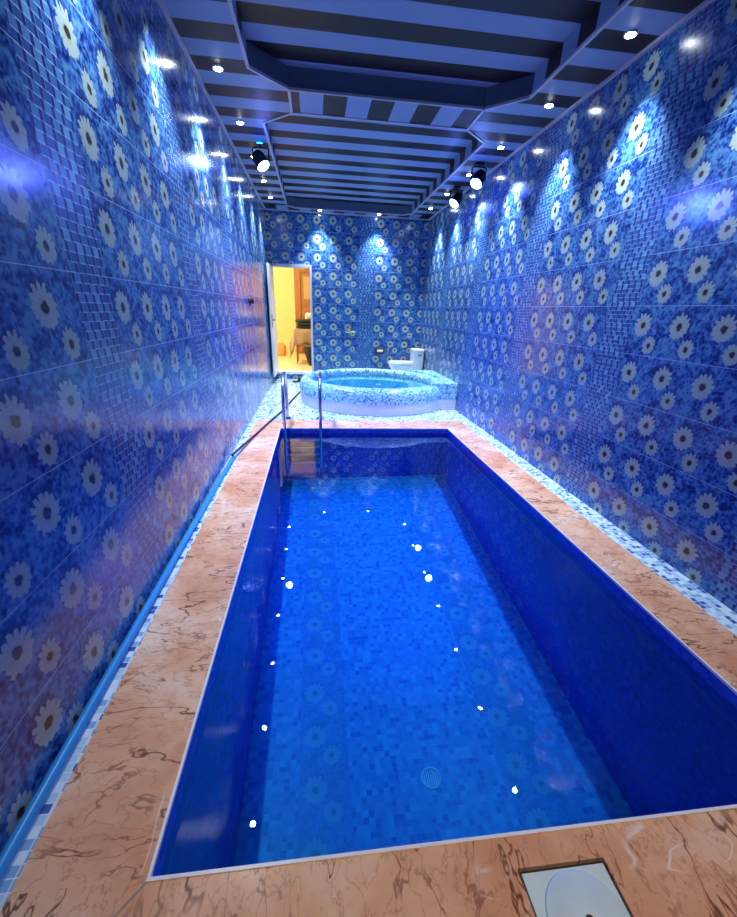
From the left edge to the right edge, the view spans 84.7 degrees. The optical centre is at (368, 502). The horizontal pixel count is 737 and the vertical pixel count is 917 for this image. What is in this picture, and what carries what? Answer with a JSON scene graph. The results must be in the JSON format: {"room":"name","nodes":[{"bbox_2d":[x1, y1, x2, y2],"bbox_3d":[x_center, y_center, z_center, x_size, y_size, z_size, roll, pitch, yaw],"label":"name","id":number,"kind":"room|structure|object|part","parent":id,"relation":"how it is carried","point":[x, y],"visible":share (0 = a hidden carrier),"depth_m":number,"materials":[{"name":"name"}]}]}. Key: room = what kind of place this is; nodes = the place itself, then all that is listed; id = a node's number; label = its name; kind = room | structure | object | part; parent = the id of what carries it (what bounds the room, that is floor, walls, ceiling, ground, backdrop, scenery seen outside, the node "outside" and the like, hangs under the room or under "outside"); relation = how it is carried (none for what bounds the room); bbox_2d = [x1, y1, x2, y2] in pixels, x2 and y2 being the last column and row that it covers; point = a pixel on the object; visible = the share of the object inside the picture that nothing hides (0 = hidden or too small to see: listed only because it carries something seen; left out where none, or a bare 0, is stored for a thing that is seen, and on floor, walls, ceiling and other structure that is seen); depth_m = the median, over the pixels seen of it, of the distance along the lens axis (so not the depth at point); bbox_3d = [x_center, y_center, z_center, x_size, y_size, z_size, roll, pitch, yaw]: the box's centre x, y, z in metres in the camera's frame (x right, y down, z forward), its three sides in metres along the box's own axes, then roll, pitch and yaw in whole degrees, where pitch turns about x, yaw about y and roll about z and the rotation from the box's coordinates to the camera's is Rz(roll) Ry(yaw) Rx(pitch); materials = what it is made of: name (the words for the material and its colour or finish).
{"room":"indoor swimming pool","nodes":[
{"label":"indoor swimming pool","id":0,"kind":"room"},
{"bbox_2d":[0,0,274,852],"bbox_3d":[-1.385,-1.865,3.223,0.150,3.350,10.600,-1,26,-7],"label":"wall","id":1,"kind":"structure","parent":0,"point":[136,359],"depth_m":1.64,"materials":[{"name":"tile"}]},
{"bbox_2d":[248,296,253,305],"bbox_3d":[-1.554,-2.679,5.380,0.063,0.118,0.118,-1,26,-7],"label":"wall hook","id":2,"kind":"object","parent":1,"relation":"attached to","point":[251,300],"visible":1,"depth_m":5.35,"materials":[{"name":"metal"}]},
{"bbox_2d":[273,267,295,351],"bbox_3d":[-1.622,-4.994,10.040,4.000,2.760,4.350,-1,26,-7],"label":"wall","id":3,"kind":"structure","parent":0,"point":[283,277],"depth_m":11.86,"materials":[{"name":"yellow paint"}]},
{"bbox_2d":[278,352,311,370],"bbox_3d":[-1.665,-3.681,10.608,3.800,0.100,4.250,-1,26,-7],"label":"floor","id":4,"kind":"structure","parent":0,"point":[287,363],"depth_m":9.91,"materials":[{"name":"beige tile"}]},
{"bbox_2d":[277,343,285,355],"bbox_3d":[-2.461,-4.259,11.259,0.340,0.330,0.260,-1,26,-7],"label":"cushion","id":5,"kind":"object","parent":4,"relation":"on","point":[281,347],"visible":0.73,"depth_m":11.17,"materials":[{"name":"orange fabric"}]},
{"bbox_2d":[294,329,298,363],"bbox_3d":[-1.338,-3.843,9.959,0.900,0.770,0.750,-1,26,-7],"label":"side table","id":6,"kind":"object","parent":4,"relation":"on","point":[297,346],"visible":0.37,"depth_m":9.71,"materials":[{"name":"brown wood"}]},
{"bbox_2d":[289,328,310,357],"bbox_3d":[-1.336,-3.903,9.931,1.174,0.664,0.865,-1,26,-7],"label":"tablecloth","id":7,"kind":"object","parent":6,"relation":"on","point":[299,336],"visible":0.34,"depth_m":9.48,"materials":[{"name":"fabric"}]},
{"bbox_2d":[296,325,310,328],"bbox_3d":[-1.415,-4.198,9.684,0.634,0.070,0.440,-1,26,-7],"label":"folded cloth","id":8,"kind":"object","parent":7,"relation":"on","point":[298,326],"visible":0.46,"depth_m":9.49,"materials":[{"name":"fabric"}]},
{"bbox_2d":[297,322,310,325],"bbox_3d":[-1.393,-4.261,9.657,0.634,0.060,0.440,-1,26,-7],"label":"folded cloth","id":9,"kind":"object","parent":8,"relation":"on","point":[298,323],"visible":0.48,"depth_m":9.46,"materials":[{"name":"black fabric"}]},
{"bbox_2d":[295,319,310,322],"bbox_3d":[-1.430,-4.322,9.622,0.634,0.070,0.440,-1,26,-7],"label":"folded cloth","id":10,"kind":"object","parent":9,"relation":"on","point":[296,320],"visible":0.52,"depth_m":9.42,"materials":[{"name":"black fabric"}]},
{"bbox_2d":[305,313,310,318],"bbox_3d":[-1.337,-4.422,9.598,0.337,0.130,0.300,-1,26,-7],"label":"folded towel","id":11,"kind":"object","parent":10,"relation":"on","point":[308,315],"visible":0.55,"depth_m":9.46,"materials":[{"name":"beige fabric"}]},
{"bbox_2d":[303,346,311,365],"bbox_3d":[-1.127,-3.441,9.537,0.800,0.420,0.260,-1,26,-7],"label":"bag","id":12,"kind":"object","parent":4,"relation":"on","point":[307,349],"visible":0.34,"depth_m":9.40,"materials":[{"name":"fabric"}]},
{"bbox_2d":[265,210,428,378],"bbox_3d":[-0.417,-4.141,8.094,3.036,3.350,0.150,-1,26,-7],"label":"wall","id":13,"kind":"structure","parent":0,"point":[368,273],"depth_m":7.94,"materials":[{"name":"tile"}]},
{"bbox_2d":[266,263,313,376],"bbox_3d":[-1.485,-3.506,7.873,0.790,2.010,0.860,-1,26,-7],"label":"door frame","id":14,"kind":"structure","parent":13,"relation":"in","point":[270,279],"depth_m":7.78,"materials":[{"name":"white metal"}]},
{"bbox_3d":[-1.554,-2.763,8.595,0.700,0.045,0.190,-1,26,-7],"label":"sill","id":15,"kind":"part","parent":14,"relation":"part of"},
{"bbox_2d":[375,348,384,353],"bbox_3d":[0.235,-3.173,8.488,0.200,0.110,0.123,-1,26,-7],"label":"paper holder","id":16,"kind":"object","parent":13,"relation":"attached to","point":[377,350],"visible":1,"depth_m":8.45,"materials":[{"name":"silver metal"}]},
{"bbox_2d":[0,379,736,916],"bbox_3d":[0.139,-0.406,4.123,3.036,0.050,10.300,-1,26,-7],"label":"floor","id":17,"kind":"structure","parent":0,"point":[96,847],"depth_m":1.20,"materials":[{"name":"stone"}]},
{"bbox_2d":[0,455,234,881],"bbox_3d":[-1.054,0.610,1.785,0.047,0.035,4.920,-1,26,-7],"label":"baseboard","id":18,"kind":"structure","parent":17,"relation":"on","point":[13,844],"depth_m":1.43,"materials":[{"name":"blue tile"}]},
{"bbox_2d":[231,391,300,455],"bbox_3d":[-1.273,-1.224,5.589,0.058,0.072,3.679,3,25,1],"label":"cable","id":19,"kind":"object","parent":17,"relation":"on","point":[275,416],"visible":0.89,"depth_m":4.84,"materials":[{"name":"black rubber"}]},
{"bbox_2d":[281,371,323,435],"bbox_3d":[-0.860,-0.756,5.416,0.550,1.903,0.680,-1,26,-7],"label":"pool ladder","id":20,"kind":"object","parent":17,"relation":"attached to","point":[284,386],"visible":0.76,"depth_m":4.93,"materials":[{"name":"silver metal"}]},
{"bbox_3d":[-1.078,-0.748,5.383,0.042,1.903,0.629,-1,26,-7],"label":"handrail","id":21,"kind":"part","parent":20,"relation":"part of","materials":[{"name":"silver metal"}]},
{"bbox_3d":[-0.641,-0.757,5.436,0.042,1.903,0.629,-1,26,-7],"label":"handrail","id":22,"kind":"part","parent":20,"relation":"part of","materials":[{"name":"silver metal"}]},
{"bbox_2d":[300,368,457,415],"bbox_3d":[0.079,-1.929,6.791,2.443,0.402,2.410,-1,26,-7],"label":"hot tub","id":23,"kind":"object","parent":17,"relation":"on","point":[441,393],"visible":0.78,"depth_m":5.93,"materials":[{"name":"tile"}]},
{"bbox_2d":[315,374,429,387],"bbox_3d":[0.065,-1.993,6.759,1.968,0.001,1.968,-1,26,-7],"label":"water","id":24,"kind":"object","parent":23,"relation":"in","point":[355,380],"visible":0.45,"depth_m":6.91,"materials":[{"name":"blue liquid"}]},
{"bbox_2d":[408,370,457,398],"bbox_3d":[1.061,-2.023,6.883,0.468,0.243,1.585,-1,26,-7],"label":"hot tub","id":25,"kind":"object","parent":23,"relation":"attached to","point":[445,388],"depth_m":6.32,"materials":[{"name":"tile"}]},
{"bbox_2d":[388,348,424,370],"bbox_3d":[0.749,-2.785,8.299,0.709,0.702,0.412,-1,26,-7],"label":"toilet","id":26,"kind":"object","parent":17,"relation":"on","point":[415,362],"visible":0.74,"depth_m":8.14,"materials":[{"name":"white ceramic"}]},
{"bbox_3d":[0.675,-2.845,8.273,0.560,0.030,0.380,-1,26,-7],"label":"seat","id":27,"kind":"part","parent":26,"relation":"part of","materials":[{"name":"white plastic"}]},
{"bbox_3d":[0.678,-2.873,8.259,0.547,0.028,0.364,-1,26,-7],"label":"seat lid","id":28,"kind":"part","parent":26,"relation":"part of","materials":[{"name":"white plastic"}]},
{"bbox_3d":[0.688,-2.651,8.367,0.590,0.397,0.370,-1,26,-7],"label":"bowl","id":29,"kind":"part","parent":26,"relation":"part of","materials":[{"name":"white ceramic"}]},
{"bbox_3d":[0.981,-2.865,8.303,0.235,0.465,0.370,-1,26,-7],"label":"tank","id":30,"kind":"part","parent":26,"relation":"part of","materials":[{"name":"white ceramic"}]},
{"bbox_3d":[0.989,-3.094,8.194,0.244,0.038,0.390,-1,26,-7],"label":"tank lid","id":31,"kind":"part","parent":26,"relation":"part of","materials":[{"name":"white ceramic"}]},
{"bbox_2d":[113,423,725,916],"bbox_3d":[0.216,0.009,3.199,2.809,0.005,5.270,-1,26,-7],"label":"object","id":32,"kind":"structure","parent":17,"relation":"attached to","point":[145,883],"depth_m":1.05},
{"bbox_2d":[152,429,736,876],"bbox_3d":[0.201,0.790,3.564,2.350,1.712,4.663,-1,26,-7],"label":"pool edge","id":33,"kind":"object","parent":17,"relation":"in","point":[705,673],"visible":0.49,"depth_m":2.14,"materials":[{"name":"tile"}]},
{"bbox_2d":[146,428,736,881],"bbox_3d":[0.231,0.012,3.195,2.168,0.012,4.481,-1,26,-7],"label":"trim","id":34,"kind":"structure","parent":33,"relation":"attached to","point":[150,878],"depth_m":1.23,"materials":[{"name":"white plastic"}]},
{"bbox_2d":[160,433,736,875],"bbox_3d":[0.229,0.069,3.222,2.150,0.001,4.463,-1,26,-7],"label":"pool water","id":35,"kind":"object","parent":33,"relation":"in","point":[409,655],"visible":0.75,"depth_m":1.73,"materials":[{"name":"blue liquid"}]},
{"bbox_2d":[519,861,629,916],"bbox_3d":[0.552,1.086,1.003,0.253,0.058,0.294,-1,26,-7],"label":"floor hatch","id":36,"kind":"object","parent":17,"relation":"in","point":[584,889],"visible":1,"depth_m":1.07,"materials":[{"name":"plastic"}]},
{"bbox_2d":[162,0,704,218],"bbox_3d":[0.248,-3.255,2.771,3.236,0.340,10.500,-1,26,-7],"label":"ceiling","id":37,"kind":"structure","parent":0,"point":[482,53],"depth_m":3.21,"materials":[{"name":"paint"}]},
{"bbox_2d":[211,65,223,71],"bbox_3d":[-1.120,-3.222,3.009,0.092,0.016,0.092,-1,26,-7],"label":"recessed light","id":38,"kind":"object","parent":37,"relation":"in","point":[217,68],"visible":1,"depth_m":3.00,"materials":[{"name":"silver metal"}]},
{"bbox_3d":[-1.120,-3.221,3.010,0.062,0.013,0.062,-1,26,-7],"label":"bulb","id":39,"kind":"part","parent":38,"relation":"part of","materials":[{"name":"white glass"}]},
{"bbox_2d":[235,120,244,124],"bbox_3d":[-1.235,-3.643,3.887,0.092,0.016,0.092,-1,26,-7],"label":"recessed light","id":40,"kind":"object","parent":37,"relation":"in","point":[239,122],"visible":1,"depth_m":3.87,"materials":[{"name":"silver metal"}]},
{"bbox_2d":[252,142,269,172],"bbox_3d":[-1.176,-3.769,4.432,0.196,0.249,0.156,23,32,36],"label":"stage light","id":41,"kind":"object","parent":37,"relation":"attached to","point":[262,163],"visible":1,"depth_m":4.39,"materials":[{"name":"black metal"}]},
{"bbox_2d":[157,0,713,220],"bbox_3d":[0.242,-3.099,2.845,3.036,0.030,10.300,-1,26,-7],"label":"trim","id":42,"kind":"structure","parent":37,"relation":"attached to","point":[625,3],"depth_m":3.33,"materials":[{"name":"paint"}]},
{"bbox_2d":[449,186,462,208],"bbox_3d":[1.229,-4.257,5.654,0.198,0.251,0.155,-12,29,-28],"label":"stage light","id":43,"kind":"object","parent":37,"relation":"attached to","point":[455,200],"visible":1,"depth_m":5.62,"materials":[{"name":"black metal"}]},
{"bbox_2d":[470,162,486,189],"bbox_3d":[1.288,-3.830,4.759,0.156,0.249,0.196,18,30,30],"label":"stage light","id":44,"kind":"object","parent":37,"relation":"attached to","point":[476,182],"visible":1,"depth_m":4.72,"materials":[{"name":"black metal"}]},
{"bbox_3d":[1.295,-3.933,4.705,0.100,0.018,0.100,-1,26,-7],"label":"mount plate","id":45,"kind":"part","parent":44,"relation":"part of","materials":[{"name":"black metal"}]},
{"bbox_2d":[543,102,554,107],"bbox_3d":[1.497,-3.286,3.355,0.092,0.016,0.092,-1,26,-7],"label":"recessed light","id":46,"kind":"object","parent":37,"relation":"in","point":[550,104],"visible":1,"depth_m":3.34,"materials":[{"name":"silver metal"}]},
{"bbox_2d":[622,29,638,39],"bbox_3d":[1.611,-2.870,2.487,0.092,0.016,0.092,-1,26,-7],"label":"recessed light","id":47,"kind":"object","parent":37,"relation":"in","point":[630,34],"visible":1,"depth_m":2.47,"materials":[{"name":"silver metal"}]},
{"bbox_3d":[1.611,-2.868,2.487,0.062,0.013,0.062,-1,26,-7],"label":"bulb","id":48,"kind":"part","parent":47,"relation":"part of","materials":[{"name":"white glass"}]},
{"bbox_2d":[419,0,736,613],"bbox_3d":[1.777,-1.927,3.608,0.150,3.350,10.600,-1,26,-7],"label":"wall","id":49,"kind":"structure","parent":0,"point":[580,303],"depth_m":2.87,"materials":[{"name":"tile"}]},
{"bbox_3d":[-1.012,-5.729,11.638,2.175,2.760,0.200,-1,26,-7],"label":"wall partition","id":50,"kind":"structure","parent":0,"visible":0},
{"bbox_2d":[293,268,310,353],"bbox_3d":[-1.440,-5.478,11.635,1.315,2.280,0.160,-1,26,-7],"label":"door","id":51,"kind":"structure","parent":50,"relation":"in","point":[301,276],"depth_m":11.34,"materials":[{"name":"brown wood"}]}
]}

